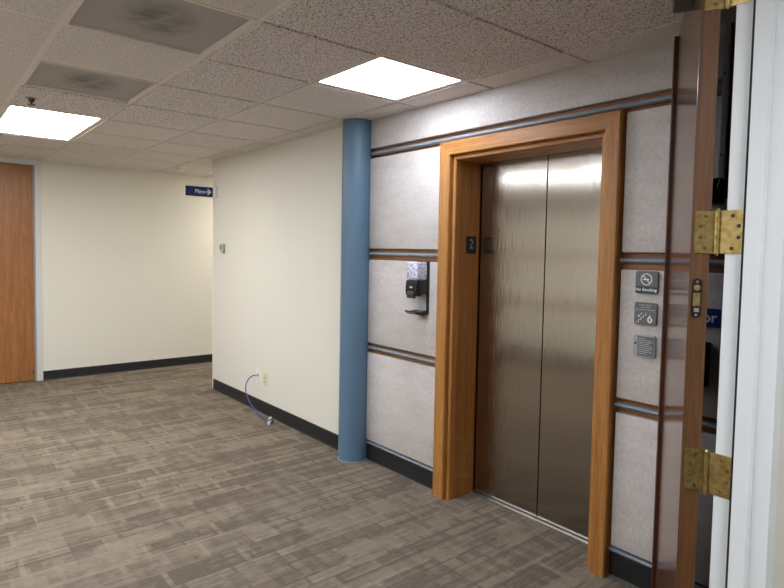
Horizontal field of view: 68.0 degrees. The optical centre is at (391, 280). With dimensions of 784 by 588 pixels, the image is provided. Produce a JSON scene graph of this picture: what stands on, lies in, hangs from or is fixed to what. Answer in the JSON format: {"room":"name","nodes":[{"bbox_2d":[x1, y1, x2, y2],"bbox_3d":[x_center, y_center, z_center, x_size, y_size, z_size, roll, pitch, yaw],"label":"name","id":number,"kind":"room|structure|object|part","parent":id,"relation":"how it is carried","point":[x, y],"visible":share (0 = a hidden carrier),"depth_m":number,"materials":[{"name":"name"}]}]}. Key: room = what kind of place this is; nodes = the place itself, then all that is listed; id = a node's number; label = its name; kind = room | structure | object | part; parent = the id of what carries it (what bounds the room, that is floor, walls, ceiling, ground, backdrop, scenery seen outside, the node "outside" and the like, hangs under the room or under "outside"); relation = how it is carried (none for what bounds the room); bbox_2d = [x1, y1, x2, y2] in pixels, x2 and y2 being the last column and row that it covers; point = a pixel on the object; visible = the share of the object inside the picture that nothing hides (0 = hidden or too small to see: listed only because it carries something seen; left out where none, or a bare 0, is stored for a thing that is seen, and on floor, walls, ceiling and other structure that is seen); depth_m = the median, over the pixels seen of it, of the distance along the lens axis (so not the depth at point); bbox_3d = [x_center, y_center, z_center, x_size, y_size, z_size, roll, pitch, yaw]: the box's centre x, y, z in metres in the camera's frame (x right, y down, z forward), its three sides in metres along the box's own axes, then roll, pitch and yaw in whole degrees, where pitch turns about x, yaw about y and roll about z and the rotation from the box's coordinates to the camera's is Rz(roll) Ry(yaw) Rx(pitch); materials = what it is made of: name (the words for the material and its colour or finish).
{"room":"lobby","nodes":[
{"label":"lobby","id":0,"kind":"room"},
{"bbox_2d":[41,160,212,370],"bbox_3d":[-2.429,-0.151,7.735,3.910,2.475,0.120,-1,4,-39],"label":"wall","id":1,"kind":"structure","parent":0,"point":[127,257],"depth_m":6.99,"materials":[{"name":"beige paint"}]},
{"bbox_2d":[0,157,42,383],"bbox_3d":[-4.330,-0.090,6.155,1.065,2.445,0.125,-1,4,-39],"label":"door","id":2,"kind":"structure","parent":1,"relation":"in","point":[21,315],"depth_m":6.35,"materials":[{"name":"orange wood"}]},
{"bbox_2d":[43,354,211,380],"bbox_3d":[-2.402,1.035,7.749,3.894,0.105,0.014,-1,4,-39],"label":"baseboard","id":3,"kind":"structure","parent":1,"relation":"attached to","point":[159,363],"depth_m":7.05,"materials":[{"name":"black rubber"}]},
{"bbox_2d":[214,126,342,434],"bbox_3d":[-1.047,-0.001,5.283,0.130,2.475,2.590,-1,4,-39],"label":"wall","id":4,"kind":"structure","parent":0,"point":[278,207],"depth_m":5.06,"materials":[{"name":"paint"}]},
{"bbox_2d":[184,185,216,197],"bbox_3d":[-1.987,-0.924,6.038,0.322,0.117,0.082,-1,4,-39],"label":"restroom sign","id":5,"kind":"object","parent":4,"relation":"attached to","point":[189,190],"visible":1,"depth_m":6.05,"materials":[{"name":"blue plastic"}]},
{"bbox_2d":[212,161,213,387],"bbox_3d":[-1.902,-0.050,6.238,0.033,2.445,0.033,-1,4,-39],"label":"trim","id":6,"kind":"structure","parent":4,"relation":"attached to","point":[213,161],"depth_m":6.24,"materials":[{"name":"white paint"}]},
{"bbox_2d":[220,244,224,252],"bbox_3d":[-1.757,-0.326,6.010,0.030,0.095,0.095,-1,4,-39],"label":"wall sensor","id":7,"kind":"object","parent":4,"relation":"attached to","point":[222,246],"visible":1,"depth_m":5.98,"materials":[{"name":"beige plastic"}]},
{"bbox_2d":[256,369,259,383],"bbox_3d":[-1.257,0.900,5.455,0.008,0.135,0.070,-1,4,-39],"label":"outlet","id":8,"kind":"object","parent":4,"relation":"attached to","point":[257,370],"visible":1,"depth_m":5.45,"materials":[{"name":"white plastic"}]},
{"bbox_2d":[263,372,266,386],"bbox_3d":[-1.169,0.913,5.347,0.010,0.122,0.075,-1,4,-39],"label":"power outlet","id":9,"kind":"object","parent":4,"relation":"attached to","point":[264,374],"visible":1,"depth_m":5.34,"materials":[{"name":"beige plastic"}]},
{"bbox_2d":[213,379,337,449],"bbox_3d":[-1.133,1.180,5.308,0.014,0.112,2.498,-1,4,-39],"label":"baseboard","id":10,"kind":"structure","parent":4,"relation":"attached to","point":[327,437],"depth_m":5.11,"materials":[{"name":"black rubber"}]},
{"bbox_2d":[0,362,631,587],"bbox_3d":[-0.424,1.381,3.214,6.820,0.050,9.750,-1,4,-39],"label":"floor","id":11,"kind":"structure","parent":0,"point":[155,477],"depth_m":3.38,"materials":[{"name":"beige carpet"}]},
{"bbox_2d":[245,374,273,424],"bbox_3d":[-1.200,1.065,5.214,0.126,0.345,0.554,-1,3,-28],"label":"cable","id":12,"kind":"object","parent":11,"relation":"on","point":[270,418],"visible":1,"depth_m":5.19,"materials":[{"name":"blue plastic"}]},
{"bbox_2d":[337,118,371,462],"bbox_3d":[-0.267,0.084,4.211,0.224,2.444,0.224,-1,4,-39],"label":"round column","id":13,"kind":"structure","parent":11,"relation":"on","point":[356,144],"depth_m":4.12,"materials":[{"name":"blue paint"}]},
{"bbox_2d":[0,0,736,177],"bbox_3d":[-0.379,-1.113,3.087,6.820,0.065,9.750,-1,4,-39],"label":"ceiling","id":14,"kind":"structure","parent":0,"point":[258,88],"depth_m":2.83,"materials":[{"name":"grey"}]},
{"bbox_2d":[25,97,37,105],"bbox_3d":[-2.265,-1.125,3.654,0.090,0.048,0.090,-1,4,-39],"label":"sprinkler","id":15,"kind":"object","parent":14,"relation":"attached to","point":[30,99],"visible":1,"depth_m":3.64,"materials":[{"name":"grey metal"}]},
{"bbox_2d":[0,105,102,140],"bbox_3d":[-2.703,-1.215,4.505,0.586,0.028,1.196,-1,4,-39],"label":"recessed light","id":16,"kind":"object","parent":14,"relation":"in","point":[18,120],"visible":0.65,"depth_m":4.44,"materials":[{"name":"white plastic"}]},
{"bbox_2d":[22,60,158,102],"bbox_3d":[-1.733,-1.130,3.331,0.588,0.015,0.588,-1,4,-39],"label":"ceiling vent","id":17,"kind":"object","parent":14,"relation":"in","point":[45,74],"visible":0.91,"depth_m":3.33,"materials":[{"name":"silver metal"}]},
{"bbox_2d":[64,0,256,55],"bbox_3d":[-0.958,-1.067,2.391,0.588,0.015,0.588,-1,4,-39],"label":"ceiling vent","id":18,"kind":"object","parent":14,"relation":"in","point":[187,26],"visible":0.98,"depth_m":2.41,"materials":[{"name":"silver metal"}]},
{"bbox_2d":[174,166,186,170],"bbox_3d":[-2.441,-1.286,6.702,0.140,0.045,0.140,-1,4,-39],"label":"smoke detector","id":19,"kind":"object","parent":14,"relation":"attached to","point":[178,168],"visible":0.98,"depth_m":6.67,"materials":[{"name":"white plastic"}]},
{"bbox_2d":[315,55,465,100],"bbox_3d":[-0.016,-1.097,3.166,0.586,0.028,0.586,-1,4,-39],"label":"recessed light","id":20,"kind":"object","parent":14,"relation":"in","point":[381,76],"visible":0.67,"depth_m":3.14,"materials":[{"name":"white translucent acrylic plastic diffuser"},{"name":"metal frame"}]},
{"bbox_2d":[369,80,724,585],"bbox_3d":[0.773,0.135,3.282,0.250,2.475,2.820,-1,4,-39],"label":"wall","id":21,"kind":"structure","parent":0,"point":[372,257],"depth_m":3.33,"materials":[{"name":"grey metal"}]},
{"bbox_2d":[366,443,432,490],"bbox_3d":[0.049,1.265,3.977,0.024,0.120,0.764,-1,4,-39],"label":"baseboard","id":22,"kind":"structure","parent":21,"relation":"attached to","point":[410,470],"depth_m":3.95,"materials":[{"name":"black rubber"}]},
{"bbox_2d":[366,439,432,471],"bbox_3d":[0.048,1.194,3.971,0.031,0.020,0.764,-1,4,-39],"label":"trim","id":23,"kind":"structure","parent":21,"relation":"attached to","point":[418,463],"depth_m":3.94,"materials":[{"name":"grey metal"}]},
{"bbox_2d":[366,352,434,466],"bbox_3d":[0.058,0.854,3.946,0.035,0.635,0.742,-1,4,-39],"label":"wall panel","id":24,"kind":"object","parent":21,"relation":"attached to","point":[400,392],"visible":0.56,"depth_m":3.91,"materials":[{"name":"white fabric"}]},
{"bbox_2d":[368,345,434,363],"bbox_3d":[0.059,0.500,3.935,0.034,0.024,0.764,-1,4,-39],"label":"trim","id":25,"kind":"structure","parent":21,"relation":"attached to","point":[369,346],"depth_m":3.90,"materials":[{"name":"grey metal"}]},
{"bbox_2d":[368,260,437,356],"bbox_3d":[0.071,0.168,3.911,0.035,0.595,0.742,-1,4,-39],"label":"wall panel","id":26,"kind":"object","parent":21,"relation":"attached to","point":[389,325],"visible":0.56,"depth_m":3.92,"materials":[{"name":"white fabric"}]},
{"bbox_2d":[404,261,429,315],"bbox_3d":[0.155,0.050,3.685,0.119,0.344,0.115,-1,4,-39],"label":"dispenser","id":27,"kind":"object","parent":26,"relation":"attached to","point":[418,272],"visible":1,"depth_m":3.66,"materials":[{"name":"black plastic"}]},
{"bbox_3d":[0.119,0.091,3.665,0.020,0.044,0.065,-1,4,-39],"label":"push lever","id":28,"kind":"part","parent":27,"relation":"part of","materials":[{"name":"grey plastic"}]},
{"bbox_2d":[404,309,426,315],"bbox_3d":[0.150,0.206,3.686,0.106,0.032,0.099,-1,4,-39],"label":"drip tray","id":29,"kind":"object","parent":27,"relation":"on","point":[422,312],"depth_m":3.67,"materials":[{"name":"black plastic"}]},
{"bbox_3d":[0.198,0.146,3.723,0.009,0.137,0.081,-1,4,-39],"label":"plate","id":30,"kind":"part","parent":27,"relation":"part of","materials":[{"name":"grey plastic"}]},
{"bbox_3d":[0.197,0.046,3.715,0.017,0.337,0.109,-1,4,-39],"label":"plate","id":31,"kind":"part","parent":27,"relation":"part of","materials":[{"name":"black plastic"}]},
{"bbox_2d":[369,252,437,256],"bbox_3d":[0.071,-0.173,3.901,0.034,0.024,0.764,-1,4,-39],"label":"trim","id":32,"kind":"structure","parent":21,"relation":"attached to","point":[370,253],"depth_m":3.86,"materials":[{"name":"grey metal"}]},
{"bbox_2d":[369,147,439,248],"bbox_3d":[0.084,-0.526,3.876,0.035,0.635,0.742,-1,4,-39],"label":"wall panel","id":33,"kind":"object","parent":21,"relation":"attached to","point":[404,187],"visible":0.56,"depth_m":3.84,"materials":[{"name":"white fabric"}]},
{"bbox_2d":[432,109,628,577],"bbox_3d":[0.750,0.283,3.227,0.280,2.183,1.175,-1,4,-39],"label":"elevator","id":34,"kind":"object","parent":21,"relation":"attached to","point":[551,267],"visible":0.98,"depth_m":3.30,"materials":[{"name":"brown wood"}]},
{"bbox_3d":[0.334,0.258,3.567,0.070,2.183,0.120,-1,4,-39],"label":"door casing","id":35,"kind":"part","parent":34,"relation":"part of","materials":[{"name":"brown wood"}]},
{"bbox_3d":[0.487,-0.218,3.581,0.088,0.105,0.004,-1,4,-39],"label":"number plate","id":36,"kind":"part","parent":34,"relation":"part of","materials":[{"name":"black plastic"}]},
{"bbox_3d":[0.707,0.309,3.476,0.030,2.080,0.475,-1,4,-39],"label":"steel door","id":37,"kind":"part","parent":34,"relation":"part of","materials":[{"name":"silver metal"}]},
{"bbox_3d":[0.820,1.367,3.347,0.060,0.008,0.950,-1,4,-39],"label":"sill","id":38,"kind":"part","parent":34,"relation":"part of","materials":[{"name":"silver metal"}]},
{"bbox_3d":[0.688,-0.749,3.107,0.070,0.111,1.175,-1,4,-39],"label":"header casing","id":39,"kind":"part","parent":34,"relation":"part of","materials":[{"name":"brown wood"}]},
{"bbox_3d":[1.017,0.334,3.101,0.030,2.080,0.487,-1,4,-39],"label":"steel door","id":40,"kind":"part","parent":34,"relation":"part of","materials":[{"name":"silver metal"}]},
{"bbox_3d":[1.009,0.312,2.748,0.070,2.183,0.106,-1,4,-39],"label":"door casing","id":41,"kind":"part","parent":34,"relation":"part of","materials":[{"name":"brown wood"}]},
{"bbox_2d":[371,84,721,155],"bbox_3d":[0.702,-0.828,3.114,0.038,0.028,2.710,-1,4,-39],"label":"trim","id":42,"kind":"structure","parent":21,"relation":"attached to","point":[666,98],"depth_m":3.00,"materials":[{"name":"blue-grey painted metal"},{"name":"brown wood"}]},
{"bbox_2d":[371,27,724,149],"bbox_3d":[0.705,-0.964,3.108,0.035,0.200,2.670,-1,4,-39],"label":"wall panel","id":43,"kind":"object","parent":21,"relation":"attached to","point":[646,71],"visible":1,"depth_m":2.99,"materials":[{"name":"white fabric"}]},
{"bbox_2d":[608,550,651,587],"bbox_3d":[1.285,1.364,2.480,0.024,0.120,0.769,-1,4,-39],"label":"baseboard","id":44,"kind":"structure","parent":21,"relation":"attached to","point":[632,572],"depth_m":2.69,"materials":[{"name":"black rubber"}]},
{"bbox_2d":[609,546,708,587],"bbox_3d":[1.283,1.293,2.474,0.031,0.020,0.769,-1,4,-39],"label":"trim","id":45,"kind":"structure","parent":21,"relation":"attached to","point":[612,548],"depth_m":2.66,"materials":[{"name":"grey metal"}]},
{"bbox_2d":[611,411,715,586],"bbox_3d":[1.285,0.952,2.459,0.035,0.635,0.737,-1,4,-39],"label":"wall panel","id":46,"kind":"object","parent":21,"relation":"attached to","point":[635,448],"visible":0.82,"depth_m":2.63,"materials":[{"name":"white fabric"}]},
{"bbox_2d":[614,401,716,429],"bbox_3d":[1.295,0.599,2.438,0.034,0.024,0.769,-1,4,-39],"label":"trim","id":47,"kind":"structure","parent":21,"relation":"attached to","point":[616,403],"depth_m":2.61,"materials":[{"name":"blue-grey painted metal"},{"name":"brown wood"}]},
{"bbox_2d":[616,270,723,418],"bbox_3d":[1.298,0.266,2.424,0.035,0.595,0.737,-1,4,-39],"label":"wall panel","id":48,"kind":"object","parent":21,"relation":"attached to","point":[638,378],"visible":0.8,"depth_m":2.59,"materials":[{"name":"white fabric"}]},
{"bbox_2d":[633,334,656,358],"bbox_3d":[1.126,0.294,2.595,0.014,0.100,0.100,-1,4,-39],"label":"information sign","id":49,"kind":"object","parent":48,"relation":"attached to","point":[644,346],"visible":1,"depth_m":2.59,"materials":[{"name":"grey plastic"}]},
{"bbox_2d":[634,302,657,325],"bbox_3d":[1.129,0.149,2.587,0.014,0.100,0.100,-1,4,-39],"label":"sign","id":50,"kind":"object","parent":48,"relation":"attached to","point":[645,313],"visible":1,"depth_m":2.58,"materials":[{"name":"grey plastic"}]},
{"bbox_2d":[635,271,658,293],"bbox_3d":[1.131,0.009,2.580,0.014,0.100,0.100,-1,4,-39],"label":"no smoking sign","id":51,"kind":"object","parent":48,"relation":"attached to","point":[647,282],"visible":1,"depth_m":2.57,"materials":[{"name":"grey plastic"}]},
{"bbox_2d":[703,341,710,386],"bbox_3d":[1.243,0.342,2.439,0.048,0.185,0.158,-1,4,-39],"label":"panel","id":52,"kind":"object","parent":48,"relation":"attached to","point":[707,344],"visible":0.17,"depth_m":2.37,"materials":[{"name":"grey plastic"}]},
{"bbox_2d":[706,308,720,327],"bbox_3d":[1.267,0.151,2.424,0.007,0.076,0.192,-1,4,-39],"label":"room sign","id":53,"kind":"object","parent":48,"relation":"attached to","point":[713,315],"visible":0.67,"depth_m":2.37,"materials":[{"name":"blue plastic"}]},
{"bbox_2d":[619,258,724,265],"bbox_3d":[1.307,-0.074,2.404,0.034,0.024,0.769,-1,4,-39],"label":"trim","id":54,"kind":"structure","parent":21,"relation":"attached to","point":[622,260],"depth_m":2.57,"materials":[{"name":"grey metal"}]},
{"bbox_2d":[622,96,727,252],"bbox_3d":[1.311,-0.428,2.388,0.035,0.635,0.737,-1,4,-39],"label":"wall panel","id":55,"kind":"object","parent":21,"relation":"attached to","point":[648,130],"visible":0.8,"depth_m":2.57,"materials":[{"name":"white fabric"}]},
{"bbox_2d":[712,178,724,204],"bbox_3d":[1.288,-0.357,2.331,0.075,0.103,0.070,-1,4,-39],"label":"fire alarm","id":56,"kind":"object","parent":55,"relation":"attached to","point":[718,193],"visible":0.52,"depth_m":2.31,"materials":[{"name":"black plastic"}]},
{"bbox_2d":[718,23,732,177],"bbox_3d":[1.326,-0.711,2.309,0.032,0.599,0.024,-1,4,-39],"label":"display screen","id":57,"kind":"object","parent":55,"relation":"attached to","point":[728,27],"visible":0.97,"depth_m":2.30,"materials":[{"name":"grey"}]},
{"bbox_2d":[725,22,735,197],"bbox_3d":[1.419,-0.663,2.203,0.025,0.681,0.258,-1,4,-39],"label":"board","id":58,"kind":"object","parent":55,"relation":"attached to","point":[734,23],"visible":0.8,"depth_m":2.29,"materials":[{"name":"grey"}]},
{"bbox_2d":[709,0,783,587],"bbox_3d":[0.937,0.243,1.523,0.066,2.444,0.133,-1,4,-39],"label":"door frame","id":59,"kind":"structure","parent":21,"relation":"attached to","point":[751,370],"depth_m":1.49,"materials":[{"name":"white paint"}]},
{"bbox_2d":[651,0,751,587],"bbox_3d":[0.971,0.234,2.003,0.163,2.395,0.946,2,3,17],"label":"door","id":60,"kind":"structure","parent":59,"relation":"attached to","point":[683,470],"depth_m":1.63,"materials":[{"name":"brown wood"}]},
{"bbox_3d":[0.833,0.049,1.590,0.025,0.110,0.002,2,3,22],"label":"edge plate","id":61,"kind":"part","parent":60,"relation":"part of","materials":[{"name":"black plastic"}]},
{"bbox_3d":[0.882,0.526,1.566,0.003,0.115,0.060,-1,4,-39],"label":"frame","id":62,"kind":"part","parent":60,"relation":"part of","materials":[{"name":"gold metal"}]},
{"bbox_3d":[0.894,-0.127,1.532,0.003,0.115,0.060,-1,4,-39],"label":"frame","id":63,"kind":"part","parent":60,"relation":"part of","materials":[{"name":"gold metal"}]},
{"bbox_3d":[0.906,-0.773,1.499,0.003,0.115,0.060,-1,4,-39],"label":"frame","id":64,"kind":"part","parent":60,"relation":"part of","materials":[{"name":"gold metal"}]},
{"bbox_2d":[772,372,783,587],"bbox_3d":[1.373,0.217,1.875,1.115,2.475,0.116,-1,4,-39],"label":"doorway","id":65,"kind":"structure","parent":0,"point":[778,562],"depth_m":1.54,"materials":[{"name":"white paint"}]}
]}

